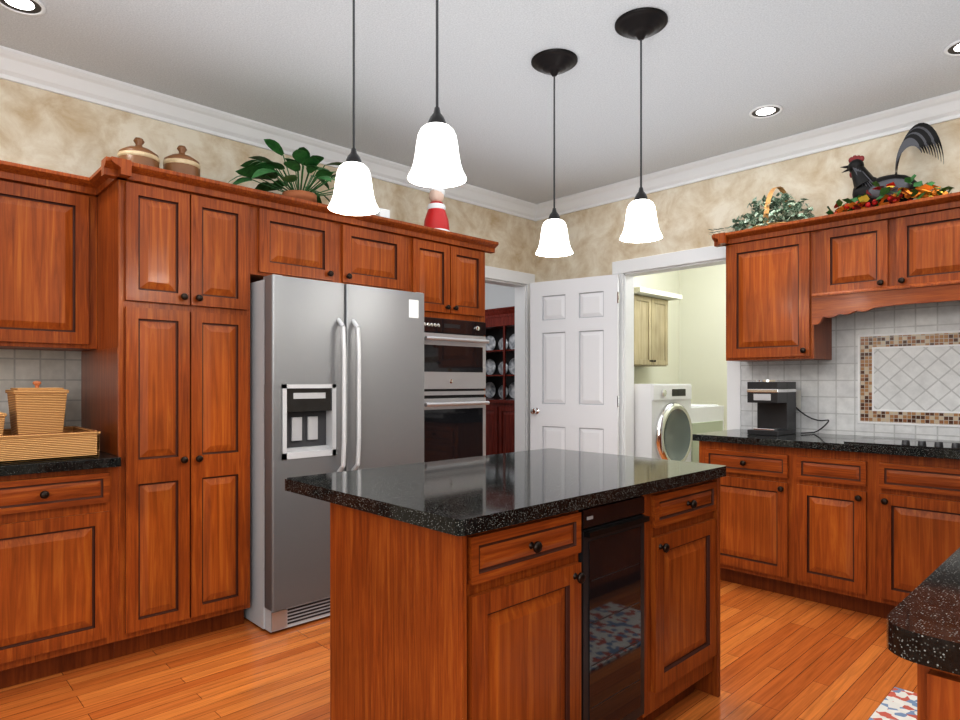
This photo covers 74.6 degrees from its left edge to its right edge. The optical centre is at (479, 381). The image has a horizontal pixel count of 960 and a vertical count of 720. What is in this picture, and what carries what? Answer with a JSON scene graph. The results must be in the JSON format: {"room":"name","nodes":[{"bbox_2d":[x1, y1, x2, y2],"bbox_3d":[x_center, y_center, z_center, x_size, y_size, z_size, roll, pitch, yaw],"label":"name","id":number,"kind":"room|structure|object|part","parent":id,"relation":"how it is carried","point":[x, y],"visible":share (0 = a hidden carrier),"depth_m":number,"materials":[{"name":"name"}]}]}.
{"room":"kitchen","nodes":[
{"label":"kitchen","id":0,"kind":"room"},
{"bbox_2d":[0,79,535,283],"bbox_3d":[-0.928,-0.175,4.496,9.330,2.850,0.120,0,0,-44],"label":"wall","id":1,"kind":"structure","parent":0,"point":[39,128],"depth_m":3.55,"materials":[{"name":"beige paint"}]},
{"bbox_2d":[0,45,959,220],"bbox_3d":[-0.106,-1.538,1.667,6.600,0.124,5.100,0,0,-44],"label":"crown molding","id":2,"kind":"structure","parent":1,"relation":"attached to","point":[16,66],"depth_m":3.91,"materials":[{"name":"white"}]},
{"bbox_2d":[485,266,534,451],"bbox_3d":[0.049,0.134,5.417,1.111,2.232,0.150,0,0,-44],"label":"door frame","id":3,"kind":"structure","parent":1,"relation":"attached to","point":[510,278],"depth_m":5.70,"materials":[{"name":"white wood"}]},
{"bbox_2d":[0,580,916,719],"bbox_3d":[-0.326,1.280,3.868,9.570,0.060,8.820,0,0,-44],"label":"floor","id":4,"kind":"structure","parent":0,"point":[783,657],"depth_m":2.67,"materials":[{"name":"brown wood"}]},
{"bbox_2d":[0,156,498,688],"bbox_3d":[-1.341,0.141,3.471,3.355,2.218,0.783,0,0,-44],"label":"tall cabinet","id":5,"kind":"object","parent":4,"relation":"on","point":[125,286],"visible":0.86,"depth_m":2.94,"materials":[{"name":"brown wood"}]},
{"bbox_2d":[0,426,100,463],"bbox_3d":[-2.051,0.273,2.740,0.686,0.112,0.468,0,0,-44],"label":"basket tray","id":6,"kind":"object","parent":5,"relation":"on","point":[75,441],"visible":1,"depth_m":2.66,"materials":[{"name":"wicker"}]},
{"bbox_2d":[0,412,6,435],"bbox_3d":[-2.146,0.224,2.649,0.225,0.184,0.230,0,0,-44],"label":"basket","id":7,"kind":"object","parent":6,"relation":"in","point":[2,415],"visible":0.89,"depth_m":2.64,"materials":[{"name":"wicker"}]},
{"bbox_2d":[5,381,68,434],"bbox_3d":[-1.988,0.155,2.828,0.202,0.321,0.232,0,0,-44],"label":"basket","id":8,"kind":"object","parent":6,"relation":"in","point":[36,410],"visible":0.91,"depth_m":2.75,"materials":[{"name":"wicker"}]},
{"bbox_2d":[117,137,159,167],"bbox_3d":[-1.692,-1.056,3.126,0.185,0.307,0.185,0,0,-44],"label":"crock","id":9,"kind":"object","parent":5,"relation":"on","point":[139,154],"visible":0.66,"depth_m":3.06,"materials":[{"name":"ceramic"}]},
{"bbox_2d":[163,145,200,176],"bbox_3d":[-1.541,-1.060,3.257,0.177,0.317,0.177,0,0,-44],"label":"crock","id":10,"kind":"object","parent":5,"relation":"on","point":[182,163],"visible":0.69,"depth_m":3.19,"materials":[{"name":"ceramic"}]},
{"bbox_2d":[228,139,342,202],"bbox_3d":[-1.032,-1.139,3.656,0.815,0.474,0.672,0,0,-44],"label":"potted plant","id":11,"kind":"object","parent":5,"relation":"on","point":[253,169],"visible":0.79,"depth_m":3.56,"materials":[{"name":"green plant"}]},
{"bbox_2d":[372,208,389,217],"bbox_3d":[-0.631,-0.995,3.991,0.080,0.185,0.100,0,0,-44],"label":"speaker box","id":12,"kind":"object","parent":5,"relation":"on","point":[382,212],"visible":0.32,"depth_m":3.95,"materials":[{"name":"white plastic"}]},
{"bbox_2d":[424,188,449,231],"bbox_3d":[-0.298,-1.137,4.323,0.192,0.470,0.192,0,0,-44],"label":"figurine","id":13,"kind":"object","parent":5,"relation":"on","point":[436,217],"visible":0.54,"depth_m":4.27,"materials":[{"name":"red ceramic"}]},
{"bbox_2d":[424,317,489,461],"bbox_3d":[-0.168,0.175,4.093,0.600,1.170,0.108,0,0,-44],"label":"wall oven","id":14,"kind":"object","parent":5,"relation":"attached to","point":[455,403],"visible":0.79,"depth_m":4.10,"materials":[{"name":"silver metal"}]},
{"bbox_2d":[244,274,423,632],"bbox_3d":[-0.915,0.360,3.666,0.956,1.779,0.836,0,0,-44],"label":"fridge","id":15,"kind":"object","parent":4,"relation":"on","point":[337,369],"visible":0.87,"depth_m":3.25,"materials":[{"name":"grey metal"}]},
{"bbox_2d":[485,306,514,454],"bbox_3d":[0.379,0.185,7.605,0.480,2.130,1.480,0,0,-44],"label":"hutch","id":16,"kind":"object","parent":4,"relation":"on","point":[500,322],"visible":0.25,"depth_m":7.58,"materials":[{"name":"mahogany"},{"name":"white porcelain"}]},
{"bbox_2d":[285,448,725,719],"bbox_3d":[0.152,0.790,2.322,1.420,0.920,0.912,0,0,-44],"label":"kitchen island","id":17,"kind":"object","parent":4,"relation":"on","point":[455,584],"visible":0.94,"depth_m":1.83,"materials":[{"name":"brown wood"}]},
{"bbox_2d":[578,496,649,719],"bbox_3d":[0.256,0.817,2.207,0.346,0.858,0.562,0,0,-44],"label":"wine cooler","id":18,"kind":"object","parent":4,"relation":"on","point":[611,557],"visible":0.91,"depth_m":2.00,"materials":[{"name":"black glass"}]},
{"bbox_2d":[634,384,692,461],"bbox_3d":[1.392,0.633,5.588,0.650,1.233,0.795,0,0,-44],"label":"washer","id":19,"kind":"object","parent":4,"relation":"on","point":[662,412],"visible":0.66,"depth_m":5.22,"materials":[{"name":"white metal"}]},
{"bbox_2d":[691,404,723,462],"bbox_3d":[1.872,0.670,6.106,0.700,1.160,0.712,0,0,-44],"label":"dryer","id":20,"kind":"object","parent":4,"relation":"on","point":[705,418],"visible":0.14,"depth_m":5.82,"materials":[{"name":"white"}]},
{"bbox_2d":[692,192,959,719],"bbox_3d":[1.655,0.141,2.148,3.388,2.218,3.155,0,0,-44],"label":"kitchen cabinets","id":21,"kind":"object","parent":4,"relation":"on","point":[859,309],"visible":0.97,"depth_m":3.59,"materials":[{"name":"brown wood"}]},
{"bbox_2d":[708,186,814,234],"bbox_3d":[1.844,-1.082,4.131,0.308,0.360,0.701,0,0,-44],"label":"basket","id":22,"kind":"object","parent":21,"relation":"on","point":[791,212],"visible":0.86,"depth_m":4.03,"materials":[{"name":"wicker"}]},
{"bbox_2d":[747,380,795,435],"bbox_3d":[1.853,0.158,4.000,0.306,0.342,0.189,0,0,-44],"label":"coffee maker","id":23,"kind":"object","parent":21,"relation":"on","point":[775,400],"visible":1,"depth_m":3.95,"materials":[{"name":"black plastic"}]},
{"bbox_2d":[796,407,828,433],"bbox_3d":[2.088,0.231,4.015,0.141,0.192,0.249,0,0,-44],"label":"power cord","id":24,"kind":"object","parent":21,"relation":"on","point":[827,420],"visible":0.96,"depth_m":4.00,"materials":[{"name":"black plastic"}]},
{"bbox_2d":[826,123,952,214],"bbox_3d":[2.395,-1.182,3.560,0.292,0.561,0.839,0,0,-44],"label":"rooster","id":25,"kind":"object","parent":21,"relation":"on","point":[869,191],"visible":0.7,"depth_m":3.57,"materials":[{"name":"black ceramic"}]},
{"bbox_2d":[844,436,959,449],"bbox_3d":[2.414,0.314,3.322,0.500,0.030,0.760,0,0,-44],"label":"cooktop","id":26,"kind":"object","parent":21,"relation":"in","point":[876,440],"visible":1,"depth_m":3.36,"materials":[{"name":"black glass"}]},
{"bbox_2d":[868,687,916,719],"bbox_3d":[1.412,1.244,2.005,1.160,0.012,0.425,0,0,-44],"label":"rug","id":27,"kind":"object","parent":4,"relation":"on","point":[899,704],"visible":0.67,"depth_m":2.40,"materials":[{"name":"multicoloured fabric"}]},
{"bbox_2d":[0,0,959,203],"bbox_3d":[-0.326,-1.650,3.868,9.570,0.100,8.820,0,0,-44],"label":"ceiling","id":28,"kind":"structure","parent":0,"point":[283,64],"depth_m":3.19,"materials":[{"name":"white paint"}]},
{"bbox_2d":[0,0,45,15],"bbox_3d":[-1.939,-1.595,2.653,0.184,0.007,0.184,0,0,-44],"label":"recessed light","id":29,"kind":"object","parent":28,"relation":"in","point":[24,7],"visible":1,"depth_m":2.68,"materials":[{"name":"white"}]},
{"bbox_2d":[328,0,378,215],"bbox_3d":[-0.467,-1.119,2.332,0.230,0.959,0.230,0,0,-44],"label":"pendant light","id":30,"kind":"object","parent":28,"relation":"hanging from","point":[353,194],"visible":1,"depth_m":2.29,"materials":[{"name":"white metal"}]},
{"bbox_2d":[408,0,466,187],"bbox_3d":[-0.135,-1.119,1.986,0.230,0.959,0.230,0,0,-44],"label":"pendant light","id":31,"kind":"object","parent":28,"relation":"hanging from","point":[436,164],"visible":1,"depth_m":1.94,"materials":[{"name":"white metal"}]},
{"bbox_2d":[531,48,577,256],"bbox_3d":[0.370,-1.119,3.135,0.230,0.959,0.230,0,0,-44],"label":"pendant light","id":32,"kind":"object","parent":28,"relation":"hanging from","point":[554,240],"visible":1,"depth_m":3.09,"materials":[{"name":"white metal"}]},
{"bbox_2d":[615,7,667,242],"bbox_3d":[0.717,-1.119,2.803,0.230,0.959,0.230,0,0,-44],"label":"pendant light","id":33,"kind":"object","parent":28,"relation":"hanging from","point":[641,223],"visible":1,"depth_m":2.76,"materials":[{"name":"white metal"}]},
{"bbox_2d":[749,104,782,118],"bbox_3d":[1.687,-1.595,3.720,0.184,0.007,0.184,0,0,-44],"label":"recessed light","id":34,"kind":"object","parent":28,"relation":"in","point":[765,111],"visible":1,"depth_m":3.72,"materials":[{"name":"white"}]},
{"bbox_2d":[943,40,959,55],"bbox_3d":[2.315,-1.595,2.992,0.184,0.007,0.184,0,0,-44],"label":"recessed light","id":35,"kind":"object","parent":28,"relation":"in","point":[953,49],"visible":1,"depth_m":3.03,"materials":[{"name":"white metal"}]},
{"bbox_2d":[485,283,514,309],"bbox_3d":[-1.420,-0.175,6.519,4.860,2.850,3.478,0,0,-44],"label":"wall","id":36,"kind":"structure","parent":0,"point":[496,296],"depth_m":8.13,"materials":[{"name":"white paint"}]},
{"bbox_2d":[634,264,726,429],"bbox_3d":[2.350,-0.175,5.926,2.598,2.850,2.348,0,0,-44],"label":"wall","id":37,"kind":"structure","parent":0,"point":[697,321],"depth_m":7.37,"materials":[{"name":"beige paint"}]},
{"bbox_2d":[634,287,681,366],"bbox_3d":[1.739,-0.555,6.663,0.840,0.770,0.416,0,0,-44],"label":"laundry cabinet","id":38,"kind":"object","parent":37,"relation":"attached to","point":[650,305],"visible":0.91,"depth_m":6.56,"materials":[{"name":"beige wood"}]},
{"bbox_2d":[536,118,959,281],"bbox_3d":[2.360,-0.175,3.949,0.120,2.850,5.220,0,0,-44],"label":"wall","id":39,"kind":"structure","parent":0,"point":[685,213],"depth_m":4.48,"materials":[{"name":"beige paint"}]},
{"bbox_2d":[530,274,618,454],"bbox_3d":[0.764,0.188,5.239,0.812,2.100,0.104,0,0,34],"label":"door","id":40,"kind":"structure","parent":39,"relation":"in","point":[574,323],"depth_m":5.23,"materials":[{"name":"white wood"}]},
{"bbox_3d":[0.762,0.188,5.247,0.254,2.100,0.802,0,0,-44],"label":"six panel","id":41,"kind":"part","parent":40,"relation":"part of","materials":[{"name":"white wood"}]},
{"bbox_2d":[612,246,740,455],"bbox_3d":[1.504,0.134,4.826,0.150,2.232,1.066,0,0,-44],"label":"door frame","id":42,"kind":"structure","parent":39,"relation":"attached to","point":[626,270],"depth_m":5.09,"materials":[{"name":"white wood"}]}
]}

